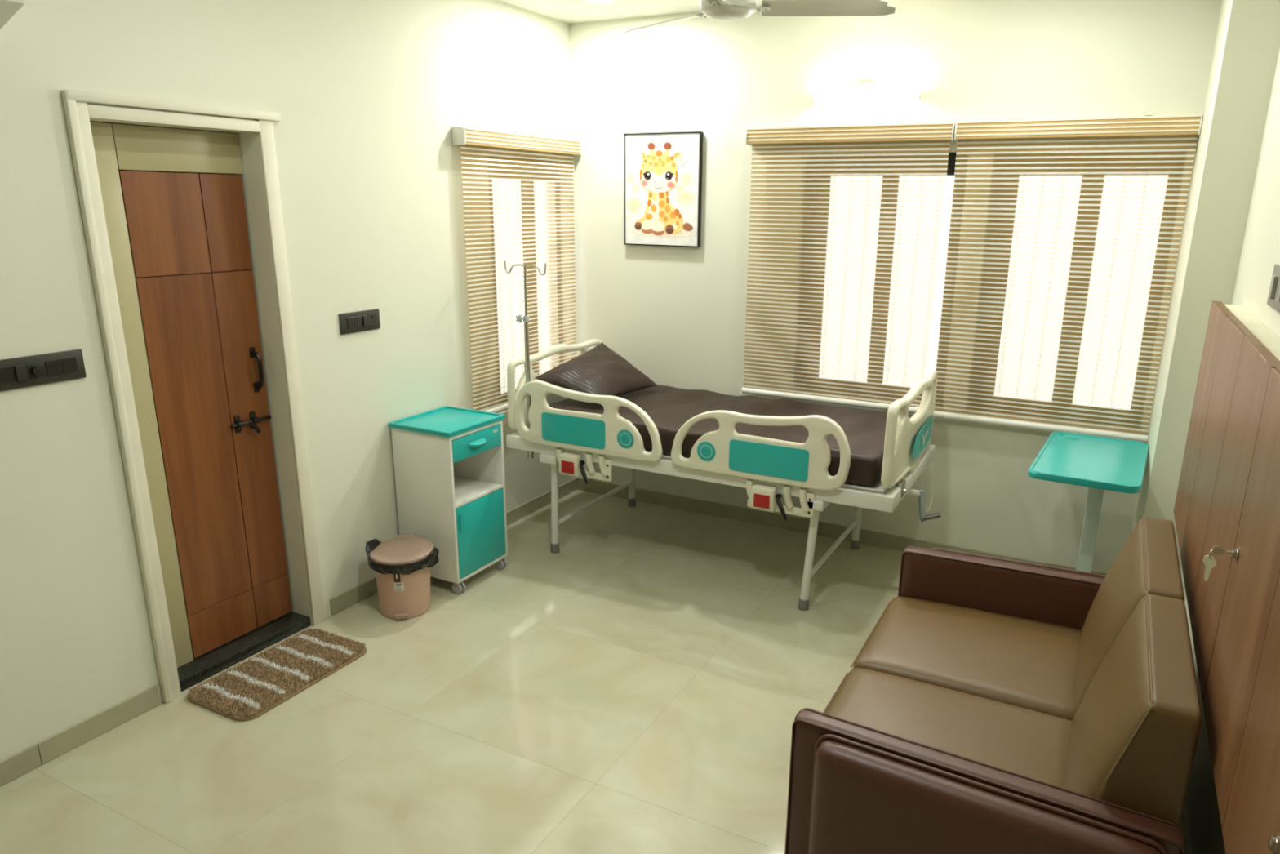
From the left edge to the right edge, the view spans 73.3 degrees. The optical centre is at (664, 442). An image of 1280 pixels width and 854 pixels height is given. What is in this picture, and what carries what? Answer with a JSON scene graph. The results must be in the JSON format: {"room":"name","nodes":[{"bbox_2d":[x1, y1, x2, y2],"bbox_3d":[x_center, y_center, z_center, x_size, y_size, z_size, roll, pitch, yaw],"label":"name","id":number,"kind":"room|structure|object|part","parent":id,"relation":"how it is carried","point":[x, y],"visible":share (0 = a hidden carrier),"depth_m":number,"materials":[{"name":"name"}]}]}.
{"room":"hospital room","nodes":[
{"label":"hospital room","id":0,"kind":"room"},
{"bbox_2d":[0,0,577,760],"bbox_3d":[-2.194,-0.231,2.303,0.160,2.750,6.828,9,18,26],"label":"wall","id":1,"kind":"structure","parent":0,"point":[368,95],"depth_m":3.34,"materials":[{"name":"paint"}]},
{"bbox_2d":[0,0,24,30],"bbox_3d":[-2.008,-1.181,1.963,0.214,0.303,0.865,9,18,26],"label":"air conditioner","id":2,"kind":"object","parent":1,"relation":"attached to","point":[8,8],"visible":1,"depth_m":2.32,"materials":[{"name":"white plastic"}]},
{"bbox_2d":[0,348,86,391],"bbox_3d":[-1.944,-0.211,2.600,0.026,0.092,0.368,9,18,26],"label":"switchboard","id":3,"kind":"object","parent":1,"relation":"attached to","point":[20,372],"visible":1,"depth_m":2.65,"materials":[{"name":"grey plastic"}]},
{"bbox_2d":[89,121,292,667],"bbox_3d":[-1.774,-0.139,3.266,0.122,2.060,0.700,9,18,26],"label":"door","id":4,"kind":"structure","parent":1,"relation":"in","point":[173,199],"depth_m":3.24,"materials":[{"name":"brown laminate"}]},
{"bbox_3d":[-1.885,-0.087,3.060,0.030,1.985,0.135,9,18,26],"label":"panel","id":5,"kind":"part","parent":4,"relation":"part of","materials":[{"name":"green laminate"}]},
{"bbox_3d":[-1.768,-0.777,3.058,0.005,0.354,0.286,9,18,26],"label":"veneer panel","id":6,"kind":"part","parent":4,"relation":"part of","materials":[{"name":"brown wood"}]},
{"bbox_3d":[-1.734,-1.044,3.073,0.030,0.146,0.470,9,18,26],"label":"transom panel","id":7,"kind":"part","parent":4,"relation":"part of","materials":[{"name":"green laminate"}]},
{"bbox_3d":[-1.777,0.019,3.282,0.005,1.293,0.286,9,18,26],"label":"veneer panel","id":8,"kind":"part","parent":4,"relation":"part of","materials":[{"name":"brown wood"}]},
{"bbox_3d":[-1.785,0.730,3.481,0.005,0.180,0.286,9,18,26],"label":"veneer panel","id":9,"kind":"part","parent":4,"relation":"part of","materials":[{"name":"brown wood"}]},
{"bbox_3d":[-1.660,-0.832,3.258,0.005,0.354,0.175,9,18,26],"label":"veneer panel","id":10,"kind":"part","parent":4,"relation":"part of","materials":[{"name":"brown wood"}]},
{"bbox_3d":[-1.669,-0.036,3.482,0.005,1.293,0.175,9,18,26],"label":"veneer panel","id":11,"kind":"part","parent":4,"relation":"part of","materials":[{"name":"brown wood"}]},
{"bbox_3d":[-1.625,-0.290,3.436,0.046,0.182,0.024,9,18,26],"label":"pull handle","id":12,"kind":"part","parent":4,"relation":"part of","materials":[{"name":"black metal"}]},
{"bbox_3d":[-1.678,0.675,3.681,0.005,0.180,0.175,9,18,26],"label":"veneer panel","id":13,"kind":"part","parent":4,"relation":"part of","materials":[{"name":"brown wood"}]},
{"bbox_2d":[61,89,324,702],"bbox_3d":[-1.651,-0.145,3.209,0.028,2.105,0.771,9,18,26],"label":"trim","id":14,"kind":"structure","parent":1,"relation":"attached to","point":[77,113],"depth_m":2.99,"materials":[{"name":"paint"}]},
{"bbox_2d":[177,611,310,691],"bbox_3d":[-1.749,0.839,3.518,0.146,0.041,0.611,9,18,26],"label":"threshold","id":15,"kind":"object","parent":1,"relation":"attached to","point":[214,661],"depth_m":3.48,"materials":[{"name":"black stone"}]},
{"bbox_2d":[0,477,577,786],"bbox_3d":[-2.134,1.065,2.627,0.009,0.080,6.828,9,18,26],"label":"baseboard","id":16,"kind":"structure","parent":1,"relation":"attached to","point":[14,766],"depth_m":3.00,"materials":[{"name":"tile"}]},
{"bbox_2d":[338,308,380,334],"bbox_3d":[-1.332,-0.529,3.744,0.018,0.088,0.228,9,18,26],"label":"power socket","id":17,"kind":"object","parent":1,"relation":"attached to","point":[365,320],"visible":1,"depth_m":3.74,"materials":[{"name":"grey plastic"}]},
{"bbox_2d":[367,313,377,325],"bbox_3d":[-1.296,-0.546,3.810,0.004,0.052,0.052,9,18,26],"label":"socket","id":18,"kind":"object","parent":17,"relation":"attached to","point":[371,317],"depth_m":3.81,"materials":[{"name":"grey plastic"}]},
{"bbox_2d":[493,155,562,402],"bbox_3d":[-0.825,-0.910,4.903,0.068,1.360,0.740,9,18,26],"label":"window","id":19,"kind":"structure","parent":1,"relation":"in","point":[493,156],"depth_m":4.93,"materials":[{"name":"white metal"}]},
{"bbox_3d":[-0.860,-0.860,4.798,0.005,1.168,0.283,9,18,26],"label":"pane","id":20,"kind":"part","parent":19,"relation":"part of","materials":[{"name":"clear glass"}]},
{"bbox_2d":[451,126,582,413],"bbox_3d":[-0.754,-0.930,4.712,0.079,1.445,1.017,9,18,26],"label":"window blind","id":21,"kind":"object","parent":19,"relation":"attached to","point":[545,197],"visible":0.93,"depth_m":4.60,"materials":[{"name":"beige wood"}]},
{"bbox_3d":[-0.766,-0.248,4.896,0.034,0.033,0.988,9,18,26],"label":"rail","id":22,"kind":"part","parent":21,"relation":"part of","materials":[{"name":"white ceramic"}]},
{"bbox_3d":[-0.539,-1.095,5.128,0.019,1.182,0.004,9,18,26],"label":"pull chain","id":23,"kind":"part","parent":21,"relation":"part of","materials":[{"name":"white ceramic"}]},
{"bbox_3d":[-0.695,-0.944,5.104,0.005,1.168,0.248,9,18,26],"label":"pane","id":24,"kind":"part","parent":19,"relation":"part of","materials":[{"name":"clear glass"}]},
{"bbox_2d":[0,489,902,853],"bbox_3d":[-0.673,1.383,1.927,3.704,0.120,7.228,9,18,26],"label":"floor","id":25,"kind":"structure","parent":0,"point":[640,685],"depth_m":3.06,"materials":[{"name":"tile"}]},
{"bbox_2d":[186,627,366,721],"bbox_3d":[-1.499,0.890,3.379,0.384,0.025,0.638,9,18,26],"label":"doormat","id":26,"kind":"object","parent":25,"relation":"on","point":[249,690],"visible":1,"depth_m":3.32,"materials":[{"name":"fabric"}]},
{"bbox_2d":[369,533,433,619],"bbox_3d":[-1.174,0.609,3.887,0.278,0.299,0.291,9,18,26],"label":"pedal bin","id":27,"kind":"object","parent":25,"relation":"on","point":[401,597],"visible":0.97,"depth_m":3.80,"materials":[{"name":"pink plastic"}]},
{"bbox_3d":[-1.175,0.483,3.846,0.278,0.035,0.278,9,18,26],"label":"bin lid","id":28,"kind":"part","parent":27,"relation":"part of","materials":[{"name":"plastic"}]},
{"bbox_2d":[364,538,439,574],"bbox_3d":[-1.177,0.497,3.847,0.307,0.107,0.300,9,18,26],"label":"liner","id":29,"kind":"object","parent":27,"relation":"in","point":[432,558],"visible":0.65,"depth_m":3.75,"materials":[{"name":"black plastic"}]},
{"bbox_2d":[387,405,507,594],"bbox_3d":[-1.021,0.271,4.170,0.389,0.799,0.400,9,18,26],"label":"locker","id":30,"kind":"object","parent":25,"relation":"on","point":[449,463],"visible":0.89,"depth_m":4.04,"materials":[{"name":"white metal"}]},
{"bbox_3d":[-1.115,0.294,4.014,0.350,0.713,0.014,9,18,26],"label":"panel","id":31,"kind":"part","parent":30,"relation":"part of","materials":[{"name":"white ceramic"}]},
{"bbox_2d":[387,405,504,437],"bbox_3d":[-1.026,-0.104,4.071,0.366,0.024,0.400,9,18,26],"label":"tray","id":32,"kind":"object","parent":30,"relation":"on","point":[446,421],"depth_m":4.03,"materials":[{"name":"teal plastic"}]},
{"bbox_3d":[-0.938,0.371,3.982,0.011,0.090,0.026,9,18,26],"label":"door pull","id":33,"kind":"part","parent":30,"relation":"part of","materials":[{"name":"teal plastic"}]},
{"bbox_3d":[-0.880,-0.062,4.004,0.020,0.017,0.352,9,18,26],"label":"rail","id":34,"kind":"part","parent":30,"relation":"part of","materials":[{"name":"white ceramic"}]},
{"bbox_3d":[-0.879,0.000,4.020,0.017,0.105,0.346,9,18,26],"label":"drawer","id":35,"kind":"part","parent":30,"relation":"part of","materials":[{"name":"teal laminate"}]},
{"bbox_3d":[-0.865,0.004,3.996,0.030,0.026,0.116,9,18,26],"label":"drawer pull","id":36,"kind":"part","parent":30,"relation":"part of","materials":[{"name":"teal plastic"}]},
{"bbox_2d":[453,475,503,508],"bbox_3d":[-1.025,0.231,4.162,0.338,0.016,0.352,9,18,26],"label":"shelf","id":37,"kind":"object","parent":30,"relation":"attached to","point":[470,491],"depth_m":4.18,"materials":[{"name":"white metal"}]},
{"bbox_3d":[-0.946,0.208,4.327,0.350,0.713,0.014,9,18,26],"label":"panel","id":38,"kind":"part","parent":30,"relation":"part of","materials":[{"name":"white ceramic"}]},
{"bbox_3d":[-0.884,0.430,4.141,0.017,0.349,0.346,9,18,26],"label":"locker door","id":39,"kind":"part","parent":30,"relation":"part of","materials":[{"name":"teal laminate"}]},
{"bbox_3d":[-1.029,0.587,4.262,0.338,0.016,0.352,9,18,26],"label":"panel","id":40,"kind":"part","parent":30,"relation":"part of","materials":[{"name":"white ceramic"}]},
{"bbox_2d":[506,338,941,610],"bbox_3d":[0.315,0.106,4.388,2.143,1.028,1.000,9,18,26],"label":"hospital bed","id":41,"kind":"object","parent":25,"relation":"on","point":[766,467],"visible":0.9,"depth_m":3.93,"materials":[{"name":"white plastic"}]},
{"bbox_2d":[503,261,546,428],"bbox_3d":[-0.693,-0.468,4.325,0.252,0.865,0.045,9,18,26],"label":"pole","id":42,"kind":"object","parent":41,"relation":"attached to","point":[526,318],"visible":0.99,"depth_m":4.30,"materials":[{"name":"metal"}]},
{"bbox_3d":[-0.706,-0.620,4.291,0.055,0.040,0.045,9,18,26],"label":"clamp knob","id":43,"kind":"part","parent":42,"relation":"part of","materials":[{"name":"grey plastic"}]},
{"bbox_3d":[-0.689,-0.732,4.260,0.016,0.288,0.012,9,18,26],"label":"rod","id":44,"kind":"part","parent":42,"relation":"part of","materials":[{"name":"metal"}]},
{"bbox_2d":[527,450,533,458],"bbox_3d":[-0.699,0.004,4.467,0.032,0.160,0.032,9,18,26],"label":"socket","id":45,"kind":"object","parent":41,"relation":"attached to","point":[530,454],"depth_m":4.47,"materials":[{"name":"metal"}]},
{"bbox_2d":[539,453,558,464],"bbox_3d":[-0.572,0.073,4.405,0.100,0.046,0.103,9,18,26],"label":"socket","id":46,"kind":"object","parent":41,"relation":"attached to","point":[548,458],"depth_m":4.36,"materials":[{"name":"white plastic"}]},
{"bbox_3d":[-0.572,0.303,4.487,0.049,0.486,0.038,9,18,26],"label":"leg","id":47,"kind":"part","parent":41,"relation":"part of","materials":[{"name":"white metal"}]},
{"bbox_3d":[-0.594,-0.308,4.798,0.058,0.472,0.915,9,18,26],"label":"headboard","id":48,"kind":"part","parent":41,"relation":"part of","materials":[{"name":"white plastic"}]},
{"bbox_3d":[-0.449,-0.060,4.210,0.368,0.143,0.004,9,18,26],"label":"teal panel","id":49,"kind":"part","parent":41,"relation":"part of","materials":[{"name":"plastic"}]},
{"bbox_3d":[-0.401,0.145,4.231,0.032,0.101,0.091,-4,16,-16],"label":"release lever","id":50,"kind":"part","parent":41,"relation":"part of","materials":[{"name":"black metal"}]},
{"bbox_3d":[-0.384,-0.114,4.184,0.840,0.327,0.036,9,18,26],"label":"rail","id":51,"kind":"part","parent":41,"relation":"part of","materials":[{"name":"white plastic"}]},
{"bbox_3d":[-0.193,0.111,5.188,0.045,0.486,0.038,9,18,26],"label":"leg","id":52,"kind":"part","parent":41,"relation":"part of","materials":[{"name":"white metal"}]},
{"bbox_3d":[0.280,0.018,4.423,2.000,0.067,0.930,9,18,26],"label":"bed frame","id":53,"kind":"part","parent":41,"relation":"part of","materials":[{"name":"white metal"}]},
{"bbox_2d":[548,385,911,486],"bbox_3d":[0.307,-0.097,4.375,1.770,0.155,0.874,9,18,26],"label":"mattress","id":54,"kind":"object","parent":41,"relation":"on","point":[669,407],"visible":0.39,"depth_m":4.23,"materials":[{"name":"brown leather"}]},
{"bbox_2d":[534,342,657,396],"bbox_3d":[-0.341,-0.378,4.663,0.430,0.213,0.645,9,18,26],"label":"pillow","id":55,"kind":"object","parent":54,"relation":"on","point":[598,371],"visible":0.86,"depth_m":4.56,"materials":[{"name":"brown leather"}]},
{"bbox_3d":[0.408,0.006,3.790,0.840,0.327,0.036,9,18,26],"label":"rail","id":56,"kind":"part","parent":41,"relation":"part of","materials":[{"name":"white plastic"}]},
{"bbox_3d":[0.453,0.076,3.763,0.368,0.143,0.004,9,18,26],"label":"teal panel","id":57,"kind":"part","parent":41,"relation":"part of","materials":[{"name":"plastic"}]},
{"bbox_3d":[0.510,0.283,3.778,0.032,0.101,0.091,-4,16,-16],"label":"release lever","id":58,"kind":"part","parent":41,"relation":"part of","materials":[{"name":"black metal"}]},
{"bbox_3d":[0.658,0.489,3.876,0.067,0.487,0.038,9,18,26],"label":"leg","id":59,"kind":"part","parent":41,"relation":"part of","materials":[{"name":"white metal"}]},
{"bbox_2d":[800,499,829,511],"bbox_3d":[0.666,0.261,3.789,0.100,0.046,0.103,9,18,26],"label":"socket","id":60,"kind":"object","parent":41,"relation":"attached to","point":[806,504],"depth_m":3.74,"materials":[{"name":"white plastic"}]},
{"bbox_3d":[1.041,0.297,4.575,0.054,0.486,0.038,9,18,26],"label":"leg","id":61,"kind":"part","parent":41,"relation":"part of","materials":[{"name":"white metal"}]},
{"bbox_3d":[1.139,-0.046,3.937,0.060,0.472,0.915,9,18,26],"label":"footboard","id":62,"kind":"part","parent":41,"relation":"part of","materials":[{"name":"white plastic"}]},
{"bbox_3d":[1.190,0.287,3.977,0.039,0.141,0.026,-4,16,-17],"label":"crank arm","id":63,"kind":"part","parent":41,"relation":"part of","materials":[{"name":"grey metal"}]},
{"bbox_3d":[1.220,-0.027,4.045,0.010,0.127,0.491,8,17,25],"label":"teal panel","id":64,"kind":"part","parent":41,"relation":"part of","materials":[{"name":"plastic"}]},
{"bbox_3d":[1.281,0.182,4.175,0.045,0.303,0.125,9,18,26],"label":"hanging cord","id":65,"kind":"part","parent":41,"relation":"part of","materials":[{"name":"white plastic"}]},
{"bbox_2d":[784,515,1202,853],"bbox_3d":[0.950,0.743,2.485,0.850,0.847,1.483,9,18,26],"label":"sofa","id":66,"kind":"object","parent":25,"relation":"on","point":[993,705],"visible":1,"depth_m":2.12,"materials":[{"name":"brown leather"}]},
{"bbox_2d":[824,667,1071,787],"bbox_3d":[0.735,0.860,2.288,0.662,0.182,0.586,9,18,26],"label":"seat cushion","id":67,"kind":"object","parent":66,"relation":"on","point":[1033,741],"depth_m":2.35,"materials":[{"name":"beige leather"}]},
{"bbox_2d":[853,595,1081,720],"bbox_3d":[1.008,0.721,2.795,0.662,0.182,0.589,9,18,26],"label":"seat cushion","id":68,"kind":"object","parent":66,"relation":"on","point":[1023,656],"depth_m":2.72,"materials":[{"name":"beige leather"}]},
{"bbox_3d":[0.670,0.966,1.913,0.721,0.460,0.101,10,18,30],"label":"panel","id":69,"kind":"part","parent":66,"relation":"part of","materials":[{"name":"brown leather"}]},
{"bbox_3d":[0.677,0.959,1.976,0.829,0.500,0.062,10,18,29],"label":"armrest","id":70,"kind":"part","parent":66,"relation":"part of","materials":[{"name":"brown leather"}]},
{"bbox_3d":[1.242,0.670,3.025,0.829,0.500,0.059,8,17,23],"label":"armrest","id":71,"kind":"part","parent":66,"relation":"part of","materials":[{"name":"brown leather"}]},
{"bbox_3d":[1.289,0.650,3.062,0.721,0.460,0.101,7,17,23],"label":"panel","id":72,"kind":"part","parent":66,"relation":"part of","materials":[{"name":"brown leather"}]},
{"bbox_2d":[1073,516,1184,717],"bbox_3d":[1.378,0.522,2.572,0.219,0.455,0.642,9,18,26],"label":"cushion","id":73,"kind":"object","parent":66,"relation":"on","point":[1148,562],"depth_m":2.48,"materials":[{"name":"beige leather"}]},
{"bbox_2d":[1063,593,1202,827],"bbox_3d":[1.090,0.668,2.038,0.219,0.455,0.600,9,18,26],"label":"cushion","id":74,"kind":"object","parent":66,"relation":"on","point":[1131,741],"depth_m":1.82,"materials":[{"name":"beige leather"}]},
{"bbox_2d":[1027,431,1148,572],"bbox_3d":[1.806,0.432,3.745,0.405,0.783,0.748,10,18,29],"label":"table","id":75,"kind":"object","parent":25,"relation":"on","point":[1099,464],"visible":0.59,"depth_m":3.64,"materials":[{"name":"teal plastic"}]},
{"bbox_2d":[497,0,761,23],"bbox_3d":[-0.641,-1.395,1.147,3.704,0.150,7.228,9,18,26],"label":"ceiling","id":76,"kind":"structure","parent":0,"point":[568,11],"depth_m":4.41,"materials":[{"name":"paint"}]},
{"bbox_2d":[582,0,615,4],"bbox_3d":[-0.321,-2.168,4.204,0.168,0.008,0.168,9,18,26],"label":"recessed light","id":77,"kind":"object","parent":76,"relation":"in","point":[600,2],"visible":1,"depth_m":4.24,"materials":[{"name":"white ceramic"}]},
{"bbox_2d":[622,0,895,35],"bbox_3d":[0.154,-1.642,2.917,1.098,0.314,0.846,9,18,26],"label":"ceiling fan","id":78,"kind":"object","parent":76,"relation":"hanging from","point":[717,10],"visible":1,"depth_m":3.06,"materials":[{"name":"metal"}]},
{"bbox_3d":[0.015,-1.633,3.343,0.124,0.035,0.505,-12,20,-38],"label":"blade","id":79,"kind":"part","parent":78,"relation":"part of","materials":[{"name":"metal"}]},
{"bbox_3d":[0.085,-1.480,2.800,0.132,0.035,0.505,9,18,26],"label":"blade","id":80,"kind":"part","parent":78,"relation":"part of","materials":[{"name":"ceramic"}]},
{"bbox_3d":[0.565,-1.547,3.058,0.505,0.035,0.124,2,16,6],"label":"blade","id":81,"kind":"part","parent":78,"relation":"part of","materials":[{"name":"metal"}]},
{"bbox_2d":[568,0,1222,573],"bbox_3d":[0.953,-0.821,4.529,3.624,2.750,0.160,9,18,26],"label":"wall","id":82,"kind":"structure","parent":0,"point":[676,314],"depth_m":4.38,"materials":[{"name":"paint"}]},
{"bbox_2d":[623,131,702,247],"bbox_3d":[-0.013,-1.403,4.777,0.473,0.604,0.031,9,18,26],"label":"wall picture","id":83,"kind":"object","parent":82,"relation":"attached to","point":[663,171],"visible":1,"depth_m":4.76,"materials":[{"name":"white paper"}]},
{"bbox_3d":[-0.220,-1.434,4.879,0.007,0.604,0.031,9,18,26],"label":"frame","id":84,"kind":"part","parent":83,"relation":"part of","materials":[{"name":"black wood"}]},
{"bbox_3d":[-0.017,-1.116,4.857,0.459,0.007,0.031,9,18,26],"label":"frame","id":85,"kind":"part","parent":83,"relation":"part of","materials":[{"name":"wood"}]},
{"bbox_3d":[-0.010,-1.690,4.696,0.459,0.007,0.031,9,18,26],"label":"frame","id":86,"kind":"part","parent":83,"relation":"part of","materials":[{"name":"black wood"}]},
{"bbox_3d":[0.194,-1.372,4.674,0.007,0.604,0.031,9,18,26],"label":"frame","id":87,"kind":"part","parent":83,"relation":"part of","materials":[{"name":"wood"}]},
{"bbox_2d":[577,477,1106,574],"bbox_3d":[0.831,0.474,4.852,3.130,0.080,0.009,9,18,26],"label":"baseboard","id":88,"kind":"structure","parent":82,"relation":"attached to","point":[826,529],"depth_m":4.95,"materials":[{"name":"tile"}]},
{"bbox_2d":[811,82,924,105],"bbox_3d":[0.977,-1.691,4.150,0.536,0.092,0.055,9,18,26],"label":"tube light","id":89,"kind":"object","parent":82,"relation":"attached to","point":[815,100],"visible":1,"depth_m":4.15,"materials":[{"name":"white plastic"}]},
{"bbox_2d":[794,152,965,402],"bbox_3d":[1.105,-0.848,4.466,0.815,1.240,0.069,9,18,26],"label":"window","id":90,"kind":"structure","parent":82,"relation":"in","point":[952,156],"depth_m":4.29,"materials":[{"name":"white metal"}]},
{"bbox_3d":[0.971,-0.847,4.513,0.279,1.068,0.005,9,18,26],"label":"pane","id":91,"kind":"part","parent":90,"relation":"part of","materials":[{"name":"clear glass"}]},
{"bbox_2d":[741,121,955,413],"bbox_3d":[0.886,-0.885,4.404,1.034,1.403,0.079,9,18,26],"label":"window blind","id":92,"kind":"object","parent":90,"relation":"attached to","point":[908,222],"visible":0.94,"depth_m":4.38,"materials":[{"name":"beige wood"}]},
{"bbox_3d":[0.881,-0.226,4.589,1.000,0.033,0.034,9,18,26],"label":"rail","id":93,"kind":"part","parent":92,"relation":"part of","materials":[{"name":"beige wood"}]},
{"bbox_3d":[1.102,-1.389,4.294,0.815,0.105,0.026,9,18,26],"label":"frame rail","id":94,"kind":"part","parent":90,"relation":"part of","materials":[{"name":"beige wood"}]},
{"bbox_3d":[1.282,-0.800,4.358,0.278,1.068,0.005,9,18,26],"label":"pane","id":95,"kind":"part","parent":90,"relation":"part of","materials":[{"name":"clear glass"}]},
{"bbox_2d":[739,391,1146,443],"bbox_3d":[1.329,-0.139,4.414,2.028,0.024,0.012,9,18,26],"label":"trim","id":96,"kind":"structure","parent":82,"relation":"attached to","point":[741,393],"depth_m":4.51,"materials":[{"name":"paint"}]},
{"bbox_2d":[971,151,1180,424],"bbox_3d":[1.910,-0.726,4.066,0.780,1.240,0.069,9,18,26],"label":"window","id":97,"kind":"structure","parent":82,"relation":"in","point":[1125,152],"depth_m":4.09,"materials":[{"name":"white glass"}]},
{"bbox_3d":[1.778,-0.725,4.112,0.276,1.068,0.005,9,18,26],"label":"pane","id":98,"kind":"part","parent":97,"relation":"part of","materials":[{"name":"clear glass"}]},
{"bbox_3d":[1.894,-0.160,4.205,0.780,0.075,0.026,9,18,26],"label":"frame rail","id":99,"kind":"part","parent":97,"relation":"part of","materials":[{"name":"beige metal"}]},
{"bbox_2d":[933,114,1203,443],"bbox_3d":[1.784,-0.746,3.959,0.978,1.415,0.079,9,18,26],"label":"window blind","id":100,"kind":"object","parent":97,"relation":"attached to","point":[1069,208],"visible":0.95,"depth_m":3.93,"materials":[{"name":"beige wood"}]},
{"bbox_3d":[1.779,-0.081,4.145,0.972,0.033,0.034,9,18,26],"label":"rail","id":101,"kind":"part","parent":100,"relation":"part of","materials":[{"name":"beige wood"}]},
{"bbox_3d":[2.087,-0.678,3.958,0.260,1.068,0.005,9,18,26],"label":"pane","id":102,"kind":"part","parent":97,"relation":"part of","materials":[{"name":"clear glass"}]},
{"bbox_2d":[1132,0,1279,572],"bbox_3d":[2.165,-0.517,3.499,0.162,2.750,0.628,9,18,26],"label":"wall pillar","id":103,"kind":"structure","parent":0,"point":[1246,47],"depth_m":3.16,"materials":[{"name":"paint"}]},
{"bbox_2d":[1180,48,1279,853],"bbox_3d":[0.880,0.234,0.775,0.160,2.750,6.828,9,18,26],"label":"wall","id":104,"kind":"structure","parent":0,"point":[1260,250],"depth_m":2.59,"materials":[{"name":"paint"}]},
{"bbox_2d":[1180,810,1187,853],"bbox_3d":[0.644,1.582,0.903,0.009,0.080,6.195,9,18,26],"label":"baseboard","id":105,"kind":"structure","parent":104,"relation":"attached to","point":[1183,821],"depth_m":2.46,"materials":[{"name":"tile"}]},
{"bbox_2d":[1173,300,1279,853],"bbox_3d":[1.236,0.228,1.786,0.099,0.766,2.888,9,18,26],"label":"upper cabinet","id":106,"kind":"object","parent":104,"relation":"attached to","point":[1228,495],"visible":1,"depth_m":1.77,"materials":[{"name":"brown wood"}]},
{"bbox_3d":[1.761,-0.060,2.835,0.008,0.766,0.473,9,18,26],"label":"door panel","id":107,"kind":"part","parent":106,"relation":"part of","materials":[{"name":"brown wood"}]},
{"bbox_3d":[1.542,0.052,2.430,0.008,0.764,0.466,9,18,26],"label":"door panel","id":108,"kind":"part","parent":106,"relation":"part of","materials":[{"name":"brown wood"}]},
{"bbox_2d":[1203,545,1232,581],"bbox_3d":[1.155,0.256,1.799,0.052,0.084,0.018,14,20,39],"label":"keys","id":109,"kind":"object","parent":106,"relation":"hanging from","point":[1210,562],"visible":1,"depth_m":1.80,"materials":[{"name":"silver metal"}]},
{"bbox_3d":[1.327,0.161,2.029,0.008,0.766,0.462,9,18,26],"label":"door panel","id":110,"kind":"part","parent":106,"relation":"part of","materials":[{"name":"brown wood"}]},
{"bbox_3d":[1.111,0.272,1.628,0.008,0.764,0.459,9,18,26],"label":"door panel","id":111,"kind":"part","parent":106,"relation":"part of","materials":[{"name":"brown wood"}]},
{"bbox_3d":[0.897,0.380,1.231,0.008,0.766,0.461,9,18,26],"label":"door panel","id":112,"kind":"part","parent":106,"relation":"part of","materials":[{"name":"brown wood"}]},
{"bbox_2d":[1266,264,1279,312],"bbox_3d":[1.577,-0.396,2.194,0.021,0.107,0.226,9,18,26],"label":"power socket","id":113,"kind":"object","parent":104,"relation":"attached to","point":[1273,298],"visible":1,"depth_m":2.22,"materials":[{"name":"white plastic"}]}
]}

